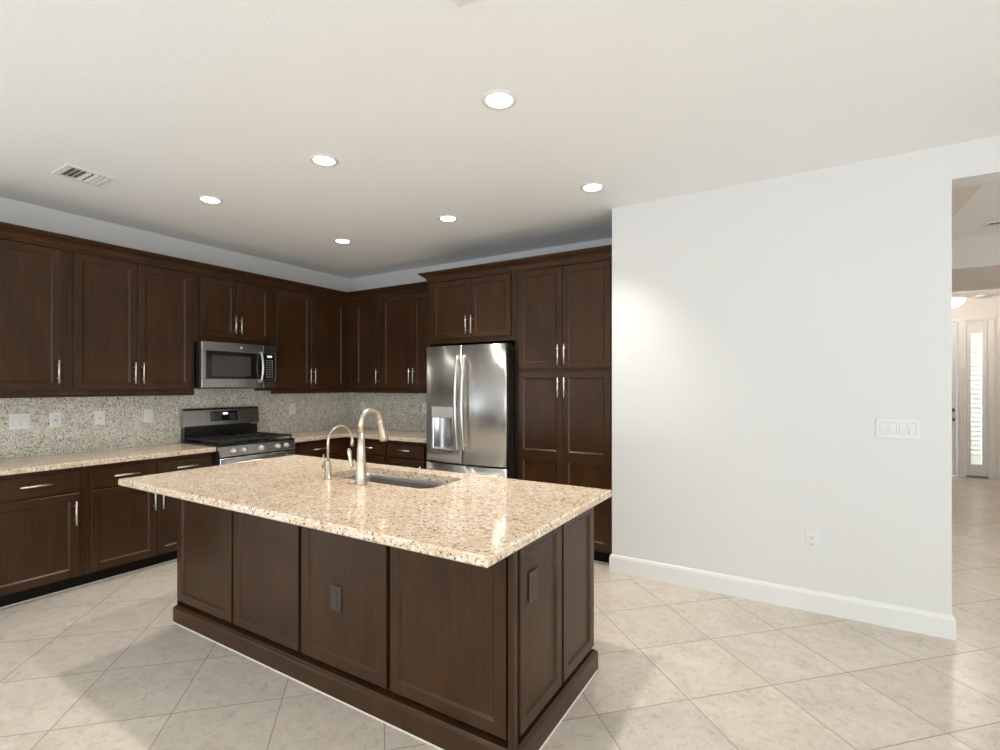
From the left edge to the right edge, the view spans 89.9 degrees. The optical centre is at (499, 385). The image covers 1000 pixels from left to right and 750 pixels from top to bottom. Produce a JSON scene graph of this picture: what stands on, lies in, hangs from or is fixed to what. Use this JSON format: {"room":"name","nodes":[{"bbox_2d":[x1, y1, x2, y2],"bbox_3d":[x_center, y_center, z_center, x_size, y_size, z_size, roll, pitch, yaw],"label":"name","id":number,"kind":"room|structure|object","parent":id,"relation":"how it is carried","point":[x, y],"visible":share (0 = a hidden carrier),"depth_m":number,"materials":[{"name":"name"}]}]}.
{"room":"kitchen","nodes":[
{"label":"kitchen","id":0,"kind":"room"},
{"bbox_2d":[0,197,349,459],"bbox_3d":[-4.371,0.038,2.719,0.200,2.840,9.400,0,0,31],"label":"wall","id":1,"kind":"structure","parent":0,"point":[11,211],"depth_m":4.53,"materials":[{"name":"white paint"}]},
{"bbox_2d":[0,238,67,397],"bbox_3d":[-3.638,-0.475,3.371,0.372,1.133,1.076,0,0,31],"label":"upper cabinet","id":2,"kind":"object","parent":1,"relation":"attached to","point":[33,278],"visible":1,"depth_m":3.59,"materials":[{"name":"brown wood"}]},
{"bbox_2d":[0,395,175,458],"bbox_3d":[-3.561,0.302,3.841,0.019,0.484,2.000,0,0,31],"label":"backsplash","id":3,"kind":"structure","parent":1,"relation":"attached to","point":[125,426],"depth_m":4.09,"materials":[{"name":"stone"}]},
{"bbox_2d":[9,413,29,429],"bbox_3d":[-3.596,0.273,3.754,0.010,0.118,0.118,0,0,31],"label":"switch plate","id":4,"kind":"object","parent":3,"relation":"attached to","point":[16,421],"visible":1,"depth_m":3.75,"materials":[{"name":"white plastic"}]},
{"bbox_2d":[49,412,60,427],"bbox_3d":[-3.489,0.273,3.933,0.009,0.118,0.072,0,0,31],"label":"outlet","id":5,"kind":"object","parent":3,"relation":"attached to","point":[54,417],"visible":1,"depth_m":3.93,"materials":[{"name":"white plastic"}]},
{"bbox_2d":[53,416,57,423],"bbox_3d":[-3.487,0.273,3.931,0.003,0.065,0.032,0,0,31],"label":"receptacle","id":6,"kind":"object","parent":5,"relation":"attached to","point":[55,418],"depth_m":3.93,"materials":[{"name":"grey plastic"}]},
{"bbox_2d":[95,411,104,424],"bbox_3d":[-3.338,0.273,4.180,0.012,0.118,0.072,0,0,31],"label":"outlet","id":7,"kind":"object","parent":3,"relation":"attached to","point":[99,415],"visible":1,"depth_m":4.18,"materials":[{"name":"white plastic"}]},
{"bbox_2d":[144,409,152,421],"bbox_3d":[-3.149,0.273,4.492,0.010,0.118,0.072,0,0,31],"label":"switch plate","id":8,"kind":"object","parent":3,"relation":"attached to","point":[148,413],"visible":1,"depth_m":4.49,"materials":[{"name":"white plastic"}]},
{"bbox_2d":[67,251,194,396],"bbox_3d":[-3.121,-0.475,4.223,0.372,1.133,0.914,0,0,31],"label":"upper cabinet","id":9,"kind":"object","parent":1,"relation":"attached to","point":[130,326],"visible":0.96,"depth_m":4.09,"materials":[{"name":"brown wood"}]},
{"bbox_2d":[194,274,271,345],"bbox_3d":[-2.683,-0.724,4.945,0.372,0.637,0.772,0,0,31],"label":"upper cabinet","id":10,"kind":"object","parent":1,"relation":"attached to","point":[226,311],"visible":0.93,"depth_m":4.82,"materials":[{"name":"brown wood"}]},
{"bbox_2d":[194,341,276,388],"bbox_3d":[-2.634,-0.184,4.912,0.453,0.432,0.752,0,0,31],"label":"microwave","id":11,"kind":"object","parent":10,"relation":"attached to","point":[217,365],"visible":0.98,"depth_m":4.75,"materials":[{"name":"silver metal"}]},
{"bbox_2d":[176,388,349,442],"bbox_3d":[-2.493,0.276,5.603,0.019,0.536,2.118,0,0,31],"label":"backsplash","id":12,"kind":"structure","parent":1,"relation":"attached to","point":[313,411],"depth_m":5.63,"materials":[{"name":"stone"}]},
{"bbox_2d":[290,404,294,413],"bbox_3d":[-2.382,0.273,5.758,0.009,0.118,0.072,0,0,31],"label":"outlet","id":13,"kind":"object","parent":12,"relation":"attached to","point":[292,406],"visible":1,"depth_m":5.75,"materials":[{"name":"white plastic"}]},
{"bbox_2d":[255,288,347,393],"bbox_3d":[-2.137,-0.475,5.846,0.372,1.133,1.330,0,0,31],"label":"upper cabinet","id":14,"kind":"object","parent":1,"relation":"attached to","point":[310,332],"visible":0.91,"depth_m":5.59,"materials":[{"name":"brown wood"}]},
{"bbox_2d":[0,222,427,301],"bbox_3d":[-2.209,-1.060,4.088,1.446,0.099,3.784,0,0,31],"label":"crown molding","id":15,"kind":"structure","parent":14,"relation":"attached to","point":[8,231],"depth_m":4.42,"materials":[{"name":"brown wood"}]},
{"bbox_2d":[350,238,611,431],"bbox_3d":[-0.292,0.038,5.625,3.763,2.840,0.200,0,0,31],"label":"wall","id":16,"kind":"structure","parent":0,"point":[409,276],"depth_m":5.77,"materials":[{"name":"white paint"}]},
{"bbox_2d":[348,298,381,392],"bbox_3d":[-1.538,-0.475,6.043,0.562,1.133,0.372,0,0,31],"label":"upper cabinet","id":17,"kind":"object","parent":16,"relation":"attached to","point":[364,316],"visible":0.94,"depth_m":5.91,"materials":[{"name":"brown wood"}]},
{"bbox_2d":[350,393,426,431],"bbox_3d":[-1.163,0.302,6.024,1.818,0.484,0.019,0,0,31],"label":"backsplash","id":18,"kind":"structure","parent":16,"relation":"attached to","point":[399,411],"depth_m":6.09,"materials":[{"name":"stone"}]},
{"bbox_2d":[361,402,364,410],"bbox_3d":[-1.741,0.273,6.358,0.072,0.118,0.009,0,0,31],"label":"outlet","id":19,"kind":"object","parent":18,"relation":"attached to","point":[362,403],"visible":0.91,"depth_m":6.35,"materials":[{"name":"white plastic"}]},
{"bbox_2d":[422,403,426,413],"bbox_3d":[-0.877,0.273,5.834,0.072,0.118,0.009,0,0,31],"label":"outlet","id":20,"kind":"object","parent":18,"relation":"attached to","point":[424,405],"visible":0.87,"depth_m":5.83,"materials":[{"name":"white plastic"}]},
{"bbox_2d":[382,292,427,392],"bbox_3d":[-0.888,-0.475,5.648,0.957,1.133,0.372,0,0,31],"label":"upper cabinet","id":21,"kind":"object","parent":16,"relation":"attached to","point":[404,317],"visible":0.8,"depth_m":5.60,"materials":[{"name":"brown wood"}]},
{"bbox_2d":[0,0,999,297],"bbox_3d":[1.131,-1.442,2.920,9.400,0.120,15.450,0,0,31],"label":"ceiling","id":22,"kind":"structure","parent":0,"point":[177,102],"depth_m":2.51,"materials":[{"name":"white paint"}]},
{"bbox_2d":[51,164,115,186],"bbox_3d":[-2.743,-1.376,3.302,0.258,0.012,0.258,0,0,31],"label":"ceiling vent","id":23,"kind":"object","parent":22,"relation":"in","point":[69,171],"visible":1,"depth_m":3.29,"materials":[{"name":"white metal"}]},
{"bbox_2d":[197,195,222,203],"bbox_3d":[-2.159,-1.379,3.734,0.172,0.007,0.172,0,0,31],"label":"recessed light","id":24,"kind":"object","parent":22,"relation":"in","point":[204,198],"visible":1,"depth_m":3.72,"materials":[{"name":"white"}]},
{"bbox_2d":[309,154,338,166],"bbox_3d":[-1.082,-1.379,3.081,0.172,0.007,0.172,0,0,31],"label":"recessed light","id":25,"kind":"object","parent":22,"relation":"in","point":[323,160],"visible":1,"depth_m":3.07,"materials":[{"name":"white plastic"}]},
{"bbox_2d":[333,238,351,243],"bbox_3d":[-1.508,-1.379,4.807,0.172,0.007,0.172,0,0,31],"label":"recessed light","id":26,"kind":"object","parent":22,"relation":"in","point":[339,240],"visible":1,"depth_m":4.80,"materials":[{"name":"white"}]},
{"bbox_2d":[438,215,457,221],"bbox_3d":[-0.431,-1.379,4.154,0.172,0.007,0.172,0,0,31],"label":"recessed light","id":27,"kind":"object","parent":22,"relation":"in","point":[445,218],"visible":1,"depth_m":4.14,"materials":[{"name":"white"}]},
{"bbox_2d":[452,0,473,7],"bbox_3d":[-0.100,-1.376,1.623,0.300,0.012,0.300,0,0,31],"label":"ceiling vent","id":28,"kind":"object","parent":22,"relation":"in","point":[459,3],"visible":1,"depth_m":1.80,"materials":[{"name":"white"}]},
{"bbox_2d":[481,89,516,109],"bbox_3d":[-0.004,-1.379,2.427,0.172,0.007,0.172,0,0,31],"label":"recessed light","id":29,"kind":"object","parent":22,"relation":"in","point":[498,99],"visible":1,"depth_m":2.42,"materials":[{"name":"white"}]},
{"bbox_2d":[580,182,604,191],"bbox_3d":[0.646,-1.379,3.500,0.172,0.007,0.172,0,0,31],"label":"recessed light","id":30,"kind":"object","parent":22,"relation":"in","point":[594,186],"visible":1,"depth_m":3.49,"materials":[{"name":"white"}]},
{"bbox_2d":[952,297,965,307],"bbox_3d":[6.213,-1.213,6.943,0.364,0.338,0.364,0,0,31],"label":"ceiling lamp","id":31,"kind":"object","parent":22,"relation":"attached to","point":[956,301],"visible":0.21,"depth_m":6.79,"materials":[{"name":"white metal"}]},
{"bbox_2d":[952,185,981,217],"bbox_3d":[3.329,-1.335,4.005,0.435,0.095,2.285,0,0,31],"label":"ceiling","id":32,"kind":"structure","parent":22,"relation":"attached to","point":[960,197],"depth_m":3.42,"materials":[{"name":"white paint"}]},
{"bbox_2d":[952,234,999,291],"bbox_3d":[5.250,-1.241,5.085,2.600,0.282,1.555,0,0,31],"label":"wall","id":33,"kind":"structure","parent":22,"relation":"attached to","point":[975,260],"depth_m":4.73,"materials":[{"name":"white paint"}]},
{"bbox_2d":[973,294,985,297],"bbox_3d":[7.374,-1.365,7.700,0.150,0.034,0.150,0,0,31],"label":"smoke detector","id":34,"kind":"object","parent":22,"relation":"attached to","point":[980,295],"visible":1,"depth_m":7.66,"materials":[{"name":"white plastic"}]},
{"bbox_2d":[982,221,999,226],"bbox_3d":[4.289,-1.376,4.233,0.300,0.012,0.130,0,0,31],"label":"ceiling vent","id":35,"kind":"object","parent":22,"relation":"in","point":[994,223],"visible":1,"depth_m":4.28,"materials":[{"name":"white metal"}]},
{"bbox_2d":[0,475,999,749],"bbox_3d":[1.131,1.518,2.920,9.400,0.120,15.450,0,0,31],"label":"floor","id":36,"kind":"structure","parent":0,"point":[105,664],"depth_m":2.48,"materials":[{"name":"tile"}]},
{"bbox_2d":[0,467,83,607],"bbox_3d":[-3.511,1.020,3.295,0.667,0.875,1.076,0,0,31],"label":"base cabinet","id":37,"kind":"object","parent":36,"relation":"on","point":[42,512],"visible":0.98,"depth_m":3.40,"materials":[{"name":"brown wood"}]},
{"bbox_2d":[0,443,215,475],"bbox_3d":[-3.277,0.563,3.683,0.628,0.038,2.023,0,0,31],"label":"countertop","id":38,"kind":"structure","parent":37,"relation":"on","point":[11,466],"depth_m":3.80,"materials":[{"name":"stone"}]},
{"bbox_2d":[81,452,212,585],"bbox_3d":[-2.992,1.020,4.150,0.667,0.875,0.924,0,0,31],"label":"base cabinet","id":39,"kind":"object","parent":36,"relation":"on","point":[127,530],"visible":0.65,"depth_m":3.84,"materials":[{"name":"brown wood"}]},
{"bbox_2d":[180,406,294,465],"bbox_3d":[-2.497,0.840,4.842,0.730,1.236,0.762,0,0,31],"label":"gas range","id":40,"kind":"object","parent":36,"relation":"on","point":[233,432],"visible":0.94,"depth_m":4.81,"materials":[{"name":"black"}]},
{"bbox_2d":[183,437,293,447],"bbox_3d":[-2.513,0.541,4.852,0.605,0.023,0.762,0,0,31],"label":"cooktop","id":41,"kind":"object","parent":40,"relation":"in","point":[270,441],"depth_m":4.66,"materials":[{"name":"black metal"}]},
{"bbox_2d":[293,437,346,459],"bbox_3d":[-2.010,1.020,5.770,0.667,0.875,1.327,0,0,31],"label":"base cabinet","id":42,"kind":"object","parent":36,"relation":"on","point":[337,446],"visible":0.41,"depth_m":5.40,"materials":[{"name":"brown wood"}]},
{"bbox_2d":[281,427,426,442],"bbox_3d":[-1.511,0.563,5.456,1.808,0.038,1.309,0,0,31],"label":"countertop","id":43,"kind":"structure","parent":42,"relation":"on","point":[394,435],"depth_m":5.52,"materials":[{"name":"stone"}]},
{"bbox_2d":[347,437,386,464],"bbox_3d":[-1.324,1.020,5.740,0.614,0.875,0.667,0,0,31],"label":"base cabinet","id":44,"kind":"object","parent":36,"relation":"on","point":[375,450],"visible":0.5,"depth_m":5.43,"materials":[{"name":"brown wood"}]},
{"bbox_2d":[172,498,597,749],"bbox_3d":[-0.755,1.020,2.825,2.424,0.876,0.871,0,0,31],"label":"kitchen island","id":45,"kind":"object","parent":36,"relation":"on","point":[447,654],"visible":0.73,"depth_m":2.23,"materials":[{"name":"brown wood"}]},
{"bbox_2d":[330,584,341,612],"bbox_3d":[-0.772,1.003,2.355,0.072,0.118,0.009,0,0,31],"label":"outlet","id":46,"kind":"object","parent":45,"relation":"attached to","point":[335,591],"visible":1,"depth_m":2.35,"materials":[{"name":"brown"}]},
{"bbox_2d":[118,455,611,567],"bbox_3d":[-0.816,0.563,2.754,2.543,0.038,1.193,0,0,31],"label":"island countertop","id":47,"kind":"structure","parent":45,"relation":"on","point":[478,520],"depth_m":2.36,"materials":[{"name":"stone"}]},
{"bbox_2d":[321,425,353,479],"bbox_3d":[-0.963,0.390,2.978,0.076,0.308,0.212,0,0,33],"label":"water tap","id":48,"kind":"object","parent":47,"relation":"on","point":[326,465],"visible":1,"depth_m":2.90,"materials":[{"name":"silver metal"}]},
{"bbox_2d":[323,460,332,479],"bbox_3d":[-0.996,0.490,2.904,0.052,0.107,0.052,0,0,33],"label":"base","id":49,"kind":"object","parent":48,"relation":"attached to","point":[326,464],"depth_m":2.89,"materials":[{"name":"silver metal"}]},
{"bbox_2d":[347,408,387,485],"bbox_3d":[-0.746,0.335,2.830,0.136,0.418,0.228,0,0,33],"label":"kitchen faucet","id":50,"kind":"object","parent":47,"relation":"on","point":[360,468],"visible":1,"depth_m":2.73,"materials":[{"name":"silver metal"}]},
{"bbox_2d":[355,432,367,485],"bbox_3d":[-0.761,0.402,2.744,0.068,0.285,0.068,0,0,33],"label":"faucet","id":51,"kind":"object","parent":50,"relation":"attached to","point":[360,468],"depth_m":2.72,"materials":[{"name":"silver metal"}]},
{"bbox_2d":[341,473,448,488],"bbox_3d":[-0.638,0.687,2.969,0.851,0.210,0.396,0,0,31],"label":"sink","id":52,"kind":"object","parent":47,"relation":"in","point":[376,478],"visible":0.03,"depth_m":3.16,"materials":[{"name":"silver metal"}]},
{"bbox_2d":[528,567,537,602],"bbox_3d":[0.132,0.793,1.988,0.009,0.118,0.072,0,0,31],"label":"outlet","id":53,"kind":"object","parent":45,"relation":"attached to","point":[533,575],"visible":1,"depth_m":1.98,"materials":[{"name":"brown"}]},
{"bbox_2d":[532,576,535,593],"bbox_3d":[0.134,0.793,1.987,0.003,0.065,0.032,0,0,31],"label":"receptacle","id":54,"kind":"object","parent":53,"relation":"attached to","point":[533,577],"depth_m":1.99,"materials":[{"name":"brown"}]},
{"bbox_2d":[387,440,427,468],"bbox_3d":[-0.808,1.020,5.427,0.590,0.875,0.667,0,0,31],"label":"base cabinet","id":55,"kind":"object","parent":36,"relation":"on","point":[399,453],"visible":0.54,"depth_m":5.18,"materials":[{"name":"brown wood"}]},
{"bbox_2d":[427,343,514,478],"bbox_3d":[-0.167,0.542,4.875,0.903,1.832,0.852,0,0,31],"label":"refrigerator","id":56,"kind":"object","parent":36,"relation":"on","point":[471,388],"visible":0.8,"depth_m":4.51,"materials":[{"name":"silver metal"}]},
{"bbox_2d":[428,272,515,478],"bbox_3d":[-0.133,0.208,4.994,1.008,2.500,0.707,0,0,31],"label":"tall cabinet","id":57,"kind":"object","parent":36,"relation":"on","point":[479,310],"visible":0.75,"depth_m":4.72,"materials":[{"name":"brown wood"}]},
{"bbox_2d":[418,244,611,283],"bbox_3d":[0.217,-1.060,4.764,1.995,0.099,0.705,0,0,31],"label":"crown molding","id":58,"kind":"structure","parent":57,"relation":"attached to","point":[600,253],"depth_m":4.41,"materials":[{"name":"brown wood"}]},
{"bbox_2d":[516,259,611,563],"bbox_3d":[0.688,0.208,4.497,0.909,2.500,0.707,0,0,31],"label":"pantry cabinet","id":59,"kind":"object","parent":36,"relation":"on","point":[564,313],"visible":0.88,"depth_m":4.20,"materials":[{"name":"brown wood"}]},
{"bbox_2d":[612,136,999,614],"bbox_3d":[3.310,0.038,2.885,5.237,2.840,0.750,0,0,31],"label":"wall","id":60,"kind":"structure","parent":0,"point":[763,330],"depth_m":3.28,"materials":[{"name":"white paint"}]},
{"bbox_2d":[609,554,955,640],"bbox_3d":[1.784,1.389,3.479,2.044,0.137,0.216,0,0,31],"label":"baseboard","id":61,"kind":"structure","parent":60,"relation":"attached to","point":[931,623],"depth_m":3.27,"materials":[{"name":"white wood"}]},
{"bbox_2d":[806,530,818,549],"bbox_3d":[2.011,1.001,3.228,0.072,0.118,0.009,0,0,31],"label":"outlet","id":62,"kind":"object","parent":60,"relation":"attached to","point":[812,538],"visible":1,"depth_m":3.23,"materials":[{"name":"white plastic"}]},
{"bbox_2d":[876,418,919,438],"bbox_3d":[2.382,0.259,3.002,0.203,0.118,0.011,0,0,31],"label":"switch plate","id":63,"kind":"object","parent":60,"relation":"attached to","point":[885,427],"visible":1,"depth_m":3.00,"materials":[{"name":"white plastic"}]},
{"bbox_2d":[952,296,999,476],"bbox_3d":[7.139,0.038,8.200,2.900,2.840,0.190,0,0,31],"label":"wall","id":64,"kind":"structure","parent":0,"point":[989,305],"depth_m":7.82,"materials":[{"name":"white paint"}]},
{"bbox_2d":[952,323,956,474],"bbox_3d":[6.911,0.230,8.238,0.906,2.433,0.107,0,0,31],"label":"door","id":65,"kind":"structure","parent":64,"relation":"in","point":[954,326],"depth_m":8.02,"materials":[{"name":"white wood"}]},
{"bbox_2d":[952,315,995,478],"bbox_3d":[7.047,0.185,8.129,1.455,2.545,0.027,0,0,31],"label":"trim","id":66,"kind":"structure","parent":64,"relation":"attached to","point":[991,319],"depth_m":7.86,"materials":[{"name":"white wood"}]},
{"bbox_2d":[966,324,986,476],"bbox_3d":[7.514,0.233,7.902,0.246,2.390,0.050,0,0,31],"label":"window","id":67,"kind":"structure","parent":64,"relation":"in","point":[974,470],"depth_m":7.87,"materials":[{"name":"white wood"}]},
{"bbox_2d":[971,333,981,464],"bbox_3d":[7.507,0.216,7.900,0.124,2.083,0.022,0,0,31],"label":"window blind","id":68,"kind":"object","parent":67,"relation":"attached to","point":[975,337],"visible":1,"depth_m":7.90,"materials":[{"name":"white plastic"}]},
{"bbox_2d":[966,475,987,478],"bbox_3d":[7.506,1.443,7.890,0.256,0.030,0.080,0,0,31],"label":"trim","id":69,"kind":"structure","parent":64,"relation":"attached to","point":[970,476],"depth_m":7.86,"materials":[{"name":"silver metal"}]},
{"bbox_2d":[996,470,999,479],"bbox_3d":[7.937,1.389,7.596,0.610,0.137,0.016,0,0,31],"label":"baseboard","id":70,"kind":"structure","parent":64,"relation":"attached to","point":[997,471],"depth_m":7.74,"materials":[{"name":"white"}]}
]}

